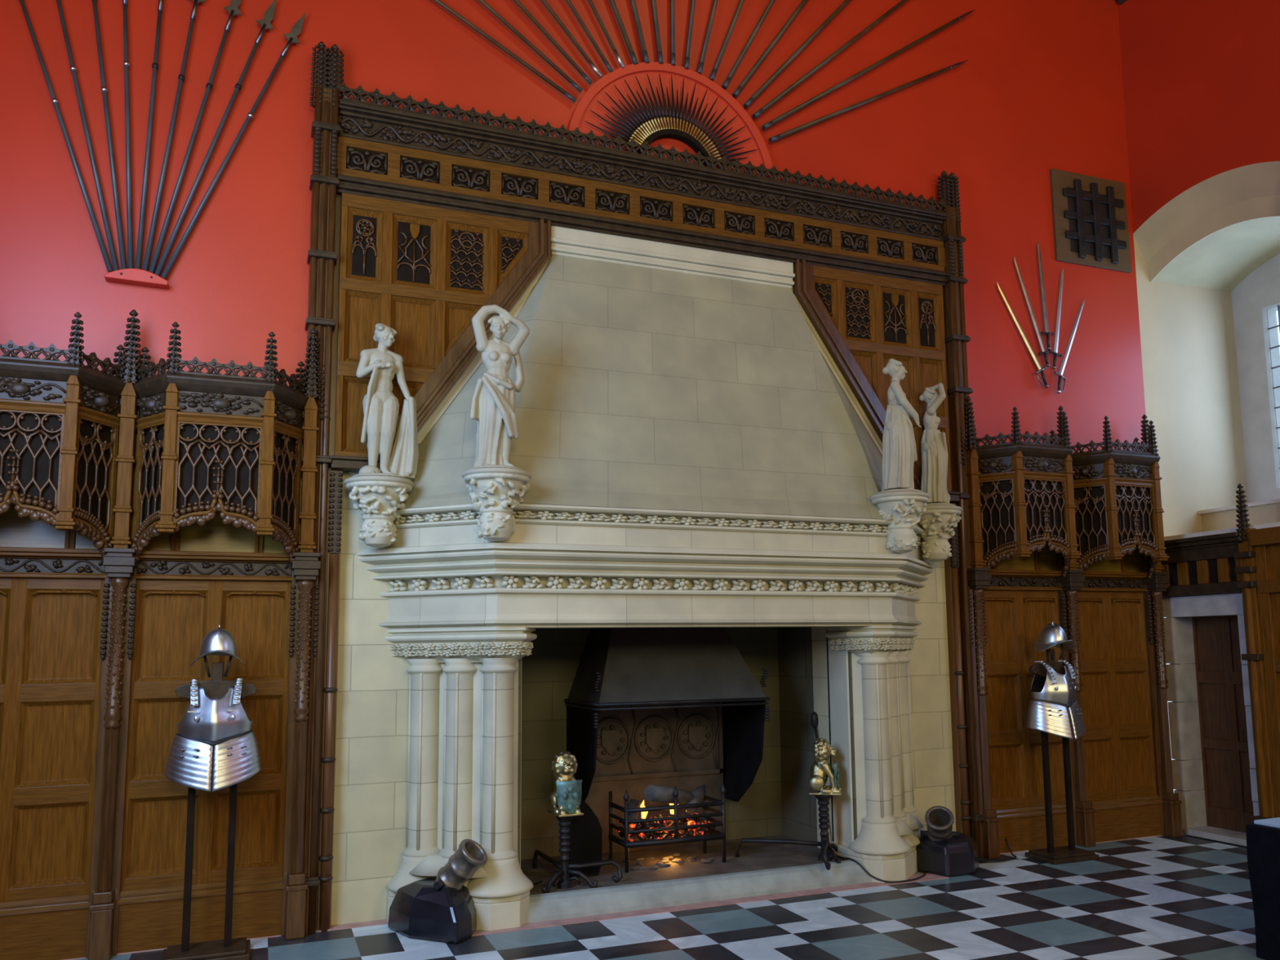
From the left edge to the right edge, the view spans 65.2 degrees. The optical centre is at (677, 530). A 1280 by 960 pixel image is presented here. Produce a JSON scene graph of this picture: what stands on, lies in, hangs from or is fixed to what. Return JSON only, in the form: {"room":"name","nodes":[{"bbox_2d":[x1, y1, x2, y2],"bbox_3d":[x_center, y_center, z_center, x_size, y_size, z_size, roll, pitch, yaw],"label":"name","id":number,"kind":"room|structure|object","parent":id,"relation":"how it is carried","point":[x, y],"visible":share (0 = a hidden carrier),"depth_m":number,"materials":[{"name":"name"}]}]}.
{"room":"historic interior","nodes":[
{"label":"historic interior","id":0,"kind":"room"},
{"bbox_2d":[0,0,1145,453],"bbox_3d":[-0.178,-1.956,7.558,9.570,9.050,0.250,2,-7,-23],"label":"wall","id":1,"kind":"structure","parent":0,"point":[1038,89],"depth_m":7.16,"materials":[{"name":"red paint"}]},
{"bbox_2d":[0,311,125,959],"bbox_3d":[-3.605,0.561,5.407,1.025,3.538,0.470,2,-7,-23],"label":"panelling","id":2,"kind":"object","parent":1,"relation":"attached to","point":[60,422],"visible":0.96,"depth_m":5.54,"materials":[{"name":"brown wood"}]},
{"bbox_2d":[103,268,168,288],"bbox_3d":[-3.258,-1.526,6.029,0.340,0.082,0.091,2,-7,-23],"label":"bracket","id":3,"kind":"object","parent":1,"relation":"attached to","point":[137,277],"visible":1,"depth_m":6.00,"materials":[{"name":"red wood"}]},
{"bbox_2d":[19,0,113,272],"bbox_3d":[-3.700,-2.529,5.967,0.674,1.967,0.037,2,-7,-23],"label":"pike","id":4,"kind":"object","parent":3,"relation":"on","point":[55,102],"visible":1,"depth_m":5.96,"materials":[{"name":"metal"}]},
{"bbox_2d":[56,0,119,271],"bbox_3d":[-3.585,-2.557,6.019,0.488,2.019,0.037,2,-7,-23],"label":"pike","id":5,"kind":"object","parent":3,"relation":"on","point":[73,68],"visible":1,"depth_m":6.00,"materials":[{"name":"metal"}]},
{"bbox_2d":[91,0,126,269],"bbox_3d":[-3.474,-2.576,6.068,0.327,2.052,0.037,2,-7,-23],"label":"pike","id":6,"kind":"object","parent":3,"relation":"on","point":[104,89],"visible":1,"depth_m":6.05,"materials":[{"name":"metal"}]},
{"bbox_2d":[122,0,133,268],"bbox_3d":[-3.377,-2.583,6.109,0.186,2.067,0.037,2,-7,-23],"label":"pike","id":7,"kind":"object","parent":3,"relation":"on","point":[126,64],"visible":1,"depth_m":6.08,"materials":[{"name":"metal"}]},
{"bbox_2d":[134,0,163,269],"bbox_3d":[-3.229,-2.582,6.171,0.124,2.070,0.037,2,-7,-23],"label":"pike","id":8,"kind":"object","parent":3,"relation":"on","point":[160,7],"visible":1,"depth_m":6.13,"materials":[{"name":"black metal"}]},
{"bbox_2d":[142,0,205,271],"bbox_3d":[-3.121,-2.571,6.215,0.282,2.058,0.037,2,-7,-23],"label":"pike","id":9,"kind":"object","parent":3,"relation":"on","point":[181,77],"visible":1,"depth_m":6.17,"materials":[{"name":"black metal"}]},
{"bbox_2d":[148,0,241,273],"bbox_3d":[-3.008,-2.548,6.259,0.460,2.026,0.037,2,-7,-23],"label":"pike","id":10,"kind":"object","parent":3,"relation":"on","point":[233,9],"visible":1,"depth_m":6.24,"materials":[{"name":"black metal"}]},
{"bbox_2d":[154,0,276,275],"bbox_3d":[-2.898,-2.514,6.301,0.633,1.980,0.037,2,-7,-23],"label":"pike","id":11,"kind":"object","parent":3,"relation":"on","point":[265,24],"visible":1,"depth_m":6.29,"materials":[{"name":"black metal"}]},
{"bbox_2d":[160,12,306,279],"bbox_3d":[-2.799,-2.472,6.338,0.777,1.930,0.037,2,-7,-23],"label":"pike","id":12,"kind":"object","parent":3,"relation":"on","point":[291,37],"visible":1,"depth_m":6.32,"materials":[{"name":"metal"}]},
{"bbox_2d":[115,321,308,953],"bbox_3d":[-2.687,0.594,5.788,1.025,3.538,0.470,2,-7,-23],"label":"panelling","id":13,"kind":"object","parent":1,"relation":"attached to","point":[215,535],"visible":0.94,"depth_m":5.81,"materials":[{"name":"brown wood"}]},
{"bbox_2d":[567,62,773,183],"bbox_3d":[-0.022,-3.028,7.575,1.700,1.060,0.071,2,-7,-23],"label":"board","id":14,"kind":"object","parent":1,"relation":"attached to","point":[582,113],"visible":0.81,"depth_m":7.61,"materials":[{"name":"red wood"}]},
{"bbox_2d":[433,0,577,102],"bbox_3d":[-1.837,-3.777,6.901,2.369,1.262,0.032,2,-7,-23],"label":"spear","id":15,"kind":"object","parent":14,"relation":"attached to","point":[520,60],"visible":1,"depth_m":7.11,"materials":[{"name":"metal"}]},
{"bbox_2d":[477,0,582,92],"bbox_3d":[-1.718,-4.002,6.978,2.195,1.548,0.032,2,-7,-23],"label":"spear","id":16,"kind":"object","parent":14,"relation":"attached to","point":[484,3],"visible":1,"depth_m":7.18,"materials":[{"name":"metal"}]},
{"bbox_2d":[513,0,592,84],"bbox_3d":[-1.556,-4.197,7.070,1.993,1.802,0.032,2,-7,-23],"label":"spear","id":17,"kind":"object","parent":14,"relation":"attached to","point":[518,3],"visible":1,"depth_m":7.26,"materials":[{"name":"metal"}]},
{"bbox_2d":[541,0,602,78],"bbox_3d":[-1.390,-4.362,7.160,1.783,2.010,0.032,2,-7,-23],"label":"spear","id":18,"kind":"object","parent":14,"relation":"attached to","point":[591,64],"visible":1,"depth_m":7.32,"materials":[{"name":"metal"}]},
{"bbox_2d":[565,0,613,72],"bbox_3d":[-1.201,-4.511,7.257,1.535,2.204,0.032,2,-7,-23],"label":"spear","id":19,"kind":"object","parent":14,"relation":"attached to","point":[571,5],"visible":1,"depth_m":7.37,"materials":[{"name":"metal"}]},
{"bbox_2d":[587,0,624,67],"bbox_3d":[-1.008,-4.631,7.353,1.295,2.351,0.032,2,-7,-23],"label":"spear","id":20,"kind":"object","parent":14,"relation":"attached to","point":[597,15],"visible":1,"depth_m":7.43,"materials":[{"name":"metal"}]},
{"bbox_2d":[596,100,644,142],"bbox_3d":[-0.415,-3.019,7.390,0.382,0.267,0.025,2,-7,-23],"label":"bayonet","id":21,"kind":"object","parent":14,"relation":"attached to","point":[618,118],"visible":0.96,"depth_m":7.39,"materials":[{"name":"black metal"}]},
{"bbox_2d":[608,0,638,64],"bbox_3d":[-0.785,-4.738,7.460,1.024,2.482,0.040,2,-7,-23],"label":"spear","id":22,"kind":"object","parent":14,"relation":"attached to","point":[632,54],"visible":1,"depth_m":7.48,"materials":[{"name":"metal"}]},
{"bbox_2d":[604,91,648,137],"bbox_3d":[-0.375,-3.073,7.413,0.346,0.314,0.025,2,-7,-23],"label":"bayonet","id":23,"kind":"object","parent":14,"relation":"attached to","point":[629,118],"visible":1,"depth_m":7.41,"materials":[{"name":"black metal"}]},
{"bbox_2d":[613,84,652,134],"bbox_3d":[-0.328,-3.121,7.438,0.304,0.355,0.025,2,-7,-23],"label":"bayonet","id":24,"kind":"object","parent":14,"relation":"attached to","point":[634,112],"visible":1,"depth_m":7.44,"materials":[{"name":"black metal"}]},
{"bbox_2d":[630,0,649,62],"bbox_3d":[-0.515,-4.822,7.583,0.618,2.607,0.040,2,-7,-23],"label":"spear","id":25,"kind":"object","parent":14,"relation":"attached to","point":[641,37],"visible":1,"depth_m":7.53,"materials":[{"name":"metal"}]},
{"bbox_2d":[651,0,663,63],"bbox_3d":[-0.269,-4.861,7.691,0.310,2.657,0.040,2,-7,-23],"label":"spear","id":26,"kind":"object","parent":14,"relation":"attached to","point":[660,55],"visible":1,"depth_m":7.59,"materials":[{"name":"metal"}]},
{"bbox_2d":[670,0,675,66],"bbox_3d":[-0.050,-4.870,7.783,0.042,2.670,0.037,-1,-7,0],"label":"spear","id":27,"kind":"object","parent":14,"relation":"attached to","point":[672,2],"visible":1,"depth_m":7.64,"materials":[{"name":"metal"}]},
{"bbox_2d":[684,0,695,69],"bbox_3d":[0.181,-4.849,7.878,0.326,2.655,0.040,2,-7,-23],"label":"spear","id":28,"kind":"object","parent":14,"relation":"attached to","point":[686,64],"visible":1,"depth_m":7.70,"materials":[{"name":"metal"}]},
{"bbox_2d":[697,0,718,74],"bbox_3d":[0.423,-4.798,7.973,0.634,2.604,0.040,2,-7,-23],"label":"spear","id":29,"kind":"object","parent":14,"relation":"attached to","point":[700,66],"visible":1,"depth_m":7.76,"materials":[{"name":"metal"}]},
{"bbox_2d":[709,0,744,80],"bbox_3d":[0.678,-4.705,8.068,0.977,2.501,0.040,2,-7,-23],"label":"spear","id":30,"kind":"object","parent":14,"relation":"attached to","point":[732,24],"visible":1,"depth_m":7.82,"materials":[{"name":"metal"}]},
{"bbox_2d":[721,0,774,89],"bbox_3d":[0.917,-4.590,8.155,1.275,2.367,0.040,2,-7,-23],"label":"spear","id":31,"kind":"object","parent":14,"relation":"attached to","point":[725,85],"visible":1,"depth_m":7.89,"materials":[{"name":"metal"}]},
{"bbox_2d":[732,0,808,97],"bbox_3d":[1.119,-4.457,8.223,1.528,2.215,0.040,2,-7,-23],"label":"spear","id":32,"kind":"object","parent":14,"relation":"attached to","point":[744,82],"visible":1,"depth_m":7.96,"materials":[{"name":"metal"}]},
{"bbox_2d":[743,0,850,108],"bbox_3d":[1.316,-4.295,8.286,1.757,2.039,0.040,2,-7,-23],"label":"spear","id":33,"kind":"object","parent":14,"relation":"attached to","point":[779,71],"visible":1,"depth_m":8.05,"materials":[{"name":"metal"}]},
{"bbox_2d":[752,0,907,119],"bbox_3d":[1.492,-4.107,8.336,1.983,1.820,0.040,2,-7,-23],"label":"spear","id":34,"kind":"object","parent":14,"relation":"attached to","point":[776,99],"visible":1,"depth_m":8.16,"materials":[{"name":"metal"}]},
{"bbox_2d":[768,60,967,142],"bbox_3d":[1.636,-3.594,8.334,1.995,1.142,0.040,2,-7,-23],"label":"spear","id":35,"kind":"object","parent":14,"relation":"attached to","point":[821,119],"visible":1,"depth_m":8.24,"materials":[{"name":"metal"}]},
{"bbox_2d":[761,8,975,129],"bbox_3d":[1.653,-3.891,8.377,2.162,1.551,0.040,2,-7,-23],"label":"spear","id":36,"kind":"object","parent":14,"relation":"attached to","point":[767,125],"visible":1,"depth_m":8.27,"materials":[{"name":"metal"}]},
{"bbox_2d":[995,281,1048,387],"bbox_3d":[2.991,-1.692,8.667,0.493,0.902,0.035,2,-7,-21],"label":"sword","id":37,"kind":"object","parent":1,"relation":"attached to","point":[1041,370],"visible":1,"depth_m":8.68,"materials":[{"name":"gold metal"}]},
{"bbox_2d":[966,406,1081,853],"bbox_3d":[2.894,0.792,8.102,1.025,3.538,0.470,2,-7,-23],"label":"panelling","id":38,"kind":"object","parent":1,"relation":"attached to","point":[1027,497],"visible":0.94,"depth_m":8.11,"materials":[{"name":"brown wood"}]},
{"bbox_2d":[1013,256,1050,367],"bbox_3d":[3.107,-1.910,8.742,0.339,0.971,0.035,2,-7,-21],"label":"sword","id":39,"kind":"object","parent":1,"relation":"attached to","point":[1044,352],"visible":1,"depth_m":8.74,"materials":[{"name":"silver metal"}]},
{"bbox_2d":[1037,241,1053,350],"bbox_3d":[3.240,-2.071,8.818,0.141,0.997,0.043,2,-7,-23],"label":"sword","id":40,"kind":"object","parent":1,"relation":"attached to","point":[1046,333],"visible":1,"depth_m":8.80,"materials":[{"name":"metal"}]},
{"bbox_2d":[1049,266,1063,369],"bbox_3d":[3.358,-1.883,8.844,0.230,0.962,0.036,2,-7,-25],"label":"sword","id":41,"kind":"object","parent":1,"relation":"attached to","point":[1057,331],"visible":1,"depth_m":8.84,"materials":[{"name":"metal"}]},
{"bbox_2d":[1053,297,1084,393],"bbox_3d":[3.486,-1.645,8.869,0.417,0.922,0.035,2,-7,-24],"label":"sword","id":42,"kind":"object","parent":1,"relation":"attached to","point":[1060,374],"visible":1,"depth_m":8.84,"materials":[{"name":"metal"}]},
{"bbox_2d":[1049,168,1132,273],"bbox_3d":[3.801,-2.840,9.160,0.895,0.875,0.067,2,-7,-23],"label":"grille","id":43,"kind":"object","parent":1,"relation":"attached to","point":[1090,215],"visible":1,"depth_m":9.12,"materials":[{"name":"black metal"}]},
{"bbox_2d":[1071,415,1169,842],"bbox_3d":[3.785,0.824,8.472,1.025,3.538,0.470,2,-7,-23],"label":"panelling","id":44,"kind":"object","parent":1,"relation":"attached to","point":[1117,492],"visible":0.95,"depth_m":8.50,"materials":[{"name":"brown wood"}]},
{"bbox_2d":[63,832,1264,959],"bbox_3d":[3.040,1.715,0.736,10.070,0.026,14.100,2,-7,-23],"label":"floor","id":45,"kind":"structure","parent":0,"point":[1158,897],"depth_m":5.98,"materials":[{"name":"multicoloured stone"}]},
{"bbox_2d":[85,309,151,959],"bbox_3d":[-3.190,0.524,5.705,0.235,3.669,0.215,2,-7,-23],"label":"post","id":46,"kind":"object","parent":45,"relation":"on","point":[120,563],"visible":0.88,"depth_m":5.64,"materials":[{"name":"brown wood"}]},
{"bbox_2d":[99,577,110,660],"bbox_3d":[-3.258,0.505,5.689,0.034,0.465,0.056,2,-7,-23],"label":"pendant","id":47,"kind":"object","parent":46,"relation":"attached to","point":[105,642],"depth_m":5.68,"materials":[{"name":"brown wood"}]},
{"bbox_2d":[127,578,137,659],"bbox_3d":[-3.132,0.510,5.742,0.034,0.465,0.056,2,-7,-23],"label":"pendant","id":48,"kind":"object","parent":46,"relation":"attached to","point":[131,584],"depth_m":5.73,"materials":[{"name":"brown wood"}]},
{"bbox_2d":[160,662,257,959],"bbox_3d":[-2.583,1.540,5.548,0.440,1.600,0.320,2,-7,-23],"label":"stand","id":49,"kind":"object","parent":45,"relation":"on","point":[228,948],"visible":0.73,"depth_m":5.50,"materials":[{"name":"brown wood"}]},
{"bbox_2d":[164,677,261,791],"bbox_3d":[-2.583,1.126,5.558,0.486,0.599,0.334,0,-7,-9],"label":"cuirass","id":50,"kind":"object","parent":49,"relation":"on","point":[223,722],"visible":0.98,"depth_m":5.46,"materials":[{"name":"metal"}]},
{"bbox_2d":[189,624,245,677],"bbox_3d":[-2.594,0.679,5.649,0.303,0.298,0.308,-3,-7,21],"label":"helmet","id":51,"kind":"object","parent":49,"relation":"on","point":[219,642],"visible":1,"depth_m":5.58,"materials":[{"name":"metal"}]},
{"bbox_2d":[280,328,330,939],"bbox_3d":[-2.272,0.557,6.086,0.235,3.669,0.215,2,-7,-23],"label":"post","id":52,"kind":"object","parent":45,"relation":"on","point":[305,566],"visible":0.92,"depth_m":6.02,"materials":[{"name":"brown wood"}]},
{"bbox_2d":[288,580,296,657],"bbox_3d":[-2.339,0.538,6.070,0.034,0.465,0.056,2,-7,-23],"label":"pendant","id":53,"kind":"object","parent":52,"relation":"attached to","point":[292,651],"depth_m":6.06,"materials":[{"name":"brown wood"}]},
{"bbox_2d":[313,581,319,657],"bbox_3d":[-2.214,0.543,6.122,0.034,0.465,0.056,2,-7,-23],"label":"pendant","id":54,"kind":"object","parent":52,"relation":"attached to","point":[317,587],"depth_m":6.10,"materials":[{"name":"brown wood"}]},
{"bbox_2d":[387,839,487,943],"bbox_3d":[-1.393,2.104,5.939,0.431,0.537,0.588,5,-9,-40],"label":"mortar","id":55,"kind":"object","parent":45,"relation":"on","point":[442,908],"visible":0.98,"depth_m":5.81,"materials":[{"name":"black paint"}]},
{"bbox_2d":[301,40,984,934],"bbox_3d":[0.035,-0.331,7.210,5.182,5.634,0.174,2,-7,-23],"label":"fireplace surround","id":56,"kind":"object","parent":45,"relation":"on","point":[421,222],"visible":0.98,"depth_m":6.96,"materials":[{"name":"brown wood"}]},
{"bbox_2d":[330,226,962,930],"bbox_3d":[-0.012,0.168,7.275,4.658,4.660,1.818,2,-7,-23],"label":"stone fireplace","id":57,"kind":"object","parent":45,"relation":"on","point":[691,450],"visible":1,"depth_m":6.81,"materials":[{"name":"stone"}]},
{"bbox_2d":[351,323,418,479],"bbox_3d":[-1.867,-0.802,6.340,0.375,1.058,0.346,-2,-7,9],"label":"statue","id":58,"kind":"object","parent":57,"relation":"on","point":[380,405],"visible":0.91,"depth_m":6.31,"materials":[{"name":"stone"}]},
{"bbox_2d":[360,367,418,479],"bbox_3d":[-1.822,-0.673,6.356,0.363,0.677,0.169,4,-8,-35],"label":"drapery","id":59,"kind":"object","parent":58,"relation":"hanging from","point":[380,406],"depth_m":6.30,"materials":[{"name":"stone"}]},
{"bbox_2d":[470,304,529,470],"bbox_3d":[-1.114,-0.875,6.182,0.337,1.041,0.346,-5,-8,34],"label":"statue","id":60,"kind":"object","parent":57,"relation":"on","point":[494,397],"visible":0.91,"depth_m":6.11,"materials":[{"name":"stone"}]},
{"bbox_2d":[470,350,524,466],"bbox_3d":[-1.106,-0.792,6.152,0.337,0.828,0.237,1,-7,-12],"label":"drapery","id":61,"kind":"object","parent":60,"relation":"hanging from","point":[494,397],"depth_m":6.09,"materials":[{"name":"stone"}]},
{"bbox_2d":[533,751,622,893],"bbox_3d":[-0.763,1.917,6.805,0.574,0.865,0.787,2,-7,-25],"label":"andiron","id":62,"kind":"object","parent":57,"relation":"on","point":[566,794],"visible":1,"depth_m":6.49,"materials":[{"name":"black metal"}]},
{"bbox_2d":[568,798,602,877],"bbox_3d":[-0.627,2.077,6.807,0.230,0.540,0.025,2,-7,-23],"label":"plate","id":63,"kind":"object","parent":57,"relation":"on","point":[585,833],"visible":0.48,"depth_m":6.79,"materials":[{"name":"black metal"}]},
{"bbox_2d":[400,254,921,528],"bbox_3d":[0.121,-1.019,7.058,4.380,1.875,0.625,2,-7,-23],"label":"hood","id":64,"kind":"object","parent":57,"relation":"attached to","point":[648,387],"depth_m":6.99,"materials":[{"name":"beige stone"}]},
{"bbox_2d":[608,782,726,872],"bbox_3d":[-0.077,2.109,7.214,0.788,0.557,0.384,2,-7,-23],"label":"grate","id":65,"kind":"object","parent":57,"relation":"on","point":[713,834],"visible":0.91,"depth_m":7.08,"materials":[{"name":"black metal"}]},
{"bbox_2d":[616,813,715,841],"bbox_3d":[-0.082,2.142,7.219,0.718,0.155,0.358,2,-7,-23],"label":"coals","id":66,"kind":"object","parent":65,"relation":"in","point":[700,831],"visible":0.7,"depth_m":7.13,"materials":[{"name":"black"}]},
{"bbox_2d":[623,798,640,830],"bbox_3d":[-0.329,2.037,7.144,0.102,0.204,0.285,-1,-7,4],"label":"log","id":67,"kind":"object","parent":66,"relation":"on","point":[633,803],"visible":0.52,"depth_m":7.15,"materials":[{"name":"grey wood"}]},
{"bbox_2d":[644,785,693,804],"bbox_3d":[-0.060,1.896,7.164,0.381,0.172,0.123,5,-9,-39],"label":"log","id":68,"kind":"object","parent":65,"relation":"in","point":[658,793],"visible":0.86,"depth_m":7.09,"materials":[{"name":"grey wood"}]},
{"bbox_2d":[684,786,706,814],"bbox_3d":[0.133,1.974,7.318,0.086,0.163,0.306,-3,-7,18],"label":"log","id":69,"kind":"object","parent":65,"relation":"in","point":[699,793],"visible":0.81,"depth_m":7.29,"materials":[{"name":"grey wood"}]},
{"bbox_2d":[564,626,770,853],"bbox_3d":[-0.087,1.283,7.491,1.374,2.262,0.794,2,-7,-23],"label":"hood","id":70,"kind":"object","parent":57,"relation":"on","point":[683,708],"visible":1,"depth_m":7.55,"materials":[{"name":"black metal"}]},
{"bbox_2d":[566,702,598,800],"bbox_3d":[-0.690,1.661,7.216,0.016,0.800,0.730,2,-7,-23],"label":"curtain","id":71,"kind":"object","parent":70,"relation":"hanging from","point":[582,717],"depth_m":7.16,"materials":[{"name":"black metal"}]},
{"bbox_2d":[622,853,714,870],"bbox_3d":[-0.075,2.377,7.194,0.660,0.036,0.372,2,-7,-23],"label":"ash","id":72,"kind":"object","parent":57,"relation":"on","point":[691,859],"visible":0.97,"depth_m":7.17},
{"bbox_2d":[735,737,842,870],"bbox_3d":[0.780,1.946,7.216,0.787,0.865,0.574,-2,-7,13],"label":"andiron","id":73,"kind":"object","parent":57,"relation":"on","point":[820,771],"visible":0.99,"depth_m":7.22,"materials":[{"name":"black metal"}]},
{"bbox_2d":[875,358,923,494],"bbox_3d":[1.601,-0.760,7.306,0.346,1.004,0.346,-2,-7,13],"label":"statue","id":74,"kind":"object","parent":57,"relation":"on","point":[899,444],"visible":0.9,"depth_m":7.21,"materials":[{"name":"stone"}]},
{"bbox_2d":[881,404,917,491],"bbox_3d":[1.585,-0.591,7.294,0.277,0.665,0.254,-5,-8,30],"label":"drapery","id":75,"kind":"object","parent":74,"relation":"hanging from","point":[899,444],"depth_m":7.20,"materials":[{"name":"stone"}]},
{"bbox_2d":[919,382,955,505],"bbox_3d":[2.024,-0.669,7.963,0.335,0.985,0.335,-2,-7,10],"label":"statue","id":76,"kind":"object","parent":57,"relation":"on","point":[933,442],"visible":0.89,"depth_m":7.87,"materials":[{"name":"stone"}]},
{"bbox_2d":[920,429,949,503],"bbox_3d":[2.026,-0.505,7.944,0.236,0.596,0.240,-2,-7,10],"label":"drapery","id":77,"kind":"object","parent":76,"relation":"hanging from","point":[933,442],"depth_m":7.86,"materials":[{"name":"stone"}]},
{"bbox_2d":[835,854,925,883],"bbox_3d":[1.396,2.407,7.180,0.728,0.148,0.415,-3,-7,17],"label":"power cable","id":78,"kind":"object","parent":45,"relation":"on","point":[839,856],"visible":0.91,"depth_m":7.00,"materials":[{"name":"black rubber"}]},
{"bbox_2d":[915,805,979,876],"bbox_3d":[1.977,2.263,7.418,0.516,0.478,0.505,2,-7,-23],"label":"mortar","id":79,"kind":"object","parent":45,"relation":"on","point":[941,851],"visible":0.98,"depth_m":7.22,"materials":[{"name":"black paint"}]},
{"bbox_2d":[955,395,999,858],"bbox_3d":[2.400,0.723,8.023,0.235,3.669,0.215,2,-7,-23],"label":"post","id":80,"kind":"object","parent":45,"relation":"on","point":[979,578],"visible":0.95,"depth_m":7.97,"materials":[{"name":"brown wood"}]},
{"bbox_2d":[968,589,973,647],"bbox_3d":[2.332,0.705,8.008,0.034,0.465,0.056,2,-7,-23],"label":"pendant","id":81,"kind":"object","parent":80,"relation":"attached to","point":[969,593],"depth_m":7.99,"materials":[{"name":"brown wood"}]},
{"bbox_2d":[982,593,986,646],"bbox_3d":[2.458,0.709,8.060,0.034,0.465,0.056,2,-7,-23],"label":"pendant","id":82,"kind":"object","parent":80,"relation":"attached to","point":[984,610],"depth_m":8.04,"materials":[{"name":"brown wood"}]},
{"bbox_2d":[1024,648,1099,864],"bbox_3d":[2.949,1.732,7.799,0.440,1.600,0.320,2,-7,-23],"label":"stand","id":83,"kind":"object","parent":45,"relation":"on","point":[1064,854],"visible":0.62,"depth_m":7.74,"materials":[{"name":"brown wood"}]},
{"bbox_2d":[1033,622,1074,659],"bbox_3d":[2.970,0.872,7.914,0.303,0.298,0.308,-3,-7,21],"label":"helmet","id":84,"kind":"object","parent":83,"relation":"on","point":[1052,634],"visible":1,"depth_m":7.85,"materials":[{"name":"metal"}]},
{"bbox_2d":[1026,660,1084,739],"bbox_3d":[2.967,1.318,7.816,0.486,0.599,0.334,4,-8,-36],"label":"cuirass","id":85,"kind":"object","parent":83,"relation":"on","point":[1048,712],"visible":0.97,"depth_m":7.70,"materials":[{"name":"metal"}]},
{"bbox_2d":[1049,405,1095,847],"bbox_3d":[3.300,0.755,8.396,0.235,3.669,0.215,2,-7,-23],"label":"post","id":86,"kind":"object","parent":45,"relation":"on","point":[1083,815],"visible":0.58,"depth_m":8.29,"materials":[{"name":"brown wood"}]},
{"bbox_2d":[1058,590,1067,638],"bbox_3d":[3.232,0.737,8.381,0.034,0.465,0.056,2,-7,-23],"label":"pendant","id":87,"kind":"object","parent":86,"relation":"attached to","point":[1063,602],"depth_m":8.39,"materials":[{"name":"brown wood"}]},
{"bbox_2d":[1075,595,1080,644],"bbox_3d":[3.358,0.741,8.433,0.034,0.465,0.056,2,-7,-23],"label":"pendant","id":88,"kind":"object","parent":86,"relation":"attached to","point":[1078,625],"depth_m":8.41,"materials":[{"name":"brown wood"}]},
{"bbox_2d":[1133,414,1182,837],"bbox_3d":[4.191,0.787,8.766,0.235,3.669,0.215,2,-7,-23],"label":"post","id":89,"kind":"object","parent":45,"relation":"on","point":[1170,808],"visible":0.58,"depth_m":8.67,"materials":[{"name":"brown wood"}]},
{"bbox_2d":[1143,591,1153,644],"bbox_3d":[4.123,0.768,8.750,0.034,0.465,0.056,2,-7,-23],"label":"pendant","id":90,"kind":"object","parent":89,"relation":"attached to","point":[1148,614],"depth_m":8.76,"materials":[{"name":"brown wood"}]},
{"bbox_2d":[1184,826,1246,846],"bbox_3d":[4.654,2.557,8.369,0.370,0.050,0.650,2,-7,-23],"label":"step","id":91,"kind":"structure","parent":45,"relation":"on","point":[1237,837],"depth_m":8.37,"materials":[{"name":"grey stone"}]},
{"bbox_2d":[1233,483,1275,820],"bbox_3d":[4.630,1.067,8.007,0.149,2.925,0.150,2,-7,-23],"label":"post","id":92,"kind":"object","parent":45,"relation":"on","point":[1246,554],"visible":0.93,"depth_m":7.98,"materials":[{"name":"brown wood"}]},
{"bbox_2d":[1245,817,1279,959],"bbox_3d":[3.554,1.861,5.102,0.870,0.700,0.740,2,-7,-23],"label":"plinth","id":93,"kind":"object","parent":45,"relation":"on","point":[1263,836],"visible":1,"depth_m":5.20,"materials":[{"name":"black fabric"}]},
{"bbox_2d":[1117,0,1279,597],"bbox_3d":[7.553,-2.604,3.102,1.250,9.000,14.000,2,-7,-23],"label":"wall","id":94,"kind":"structure","parent":0,"point":[1201,78],"depth_m":9.24,"materials":[{"name":"red paint"}]},
{"bbox_2d":[1160,532,1241,597],"bbox_3d":[4.427,0.308,8.550,0.160,0.485,0.940,2,-7,-23],"label":"panel","id":95,"kind":"object","parent":94,"relation":"attached to","point":[1204,565],"visible":0.62,"depth_m":8.48,"materials":[{"name":"brown wood"}]},
{"bbox_2d":[1133,160,1279,291],"bbox_3d":[5.144,-2.707,8.915,1.254,0.620,1.520,2,-7,-23],"label":"arch","id":96,"kind":"object","parent":94,"relation":"attached to","point":[1218,231],"depth_m":9.02,"materials":[{"name":"paint"}]},
{"bbox_2d":[1161,592,1259,833],"bbox_3d":[4.656,1.571,8.480,0.346,2.035,0.920,2,-7,-23],"label":"trim","id":97,"kind":"structure","parent":94,"relation":"attached to","point":[1179,611],"depth_m":8.73,"materials":[{"name":"grey stone"}]},
{"bbox_2d":[1164,498,1279,540],"bbox_3d":[5.166,-0.105,8.605,1.280,0.320,1.510,2,-7,-23],"label":"window sill","id":98,"kind":"structure","parent":94,"relation":"attached to","point":[1266,513],"depth_m":8.81,"materials":[{"name":"beige paint"}]},
{"bbox_2d":[1191,615,1253,832],"bbox_3d":[4.732,1.560,8.502,0.150,2.060,1.000,2,-7,-23],"label":"door","id":99,"kind":"structure","parent":94,"relation":"in","point":[1228,802],"depth_m":8.61,"materials":[{"name":"brown wood"}]},
{"bbox_2d":[1231,253,1279,502],"bbox_3d":[5.942,-1.494,8.784,0.200,3.040,2.300,2,-7,-23],"label":"window","id":100,"kind":"structure","parent":94,"relation":"in","point":[1255,300],"depth_m":9.51,"materials":[{"name":"paint"}]},
{"bbox_2d":[1248,526,1279,817],"bbox_3d":[5.130,1.121,6.824,0.130,2.530,2.420,2,-7,-23],"label":"panelling","id":101,"kind":"object","parent":94,"relation":"attached to","point":[1265,542],"visible":0.93,"depth_m":7.90,"materials":[{"name":"brown wood"}]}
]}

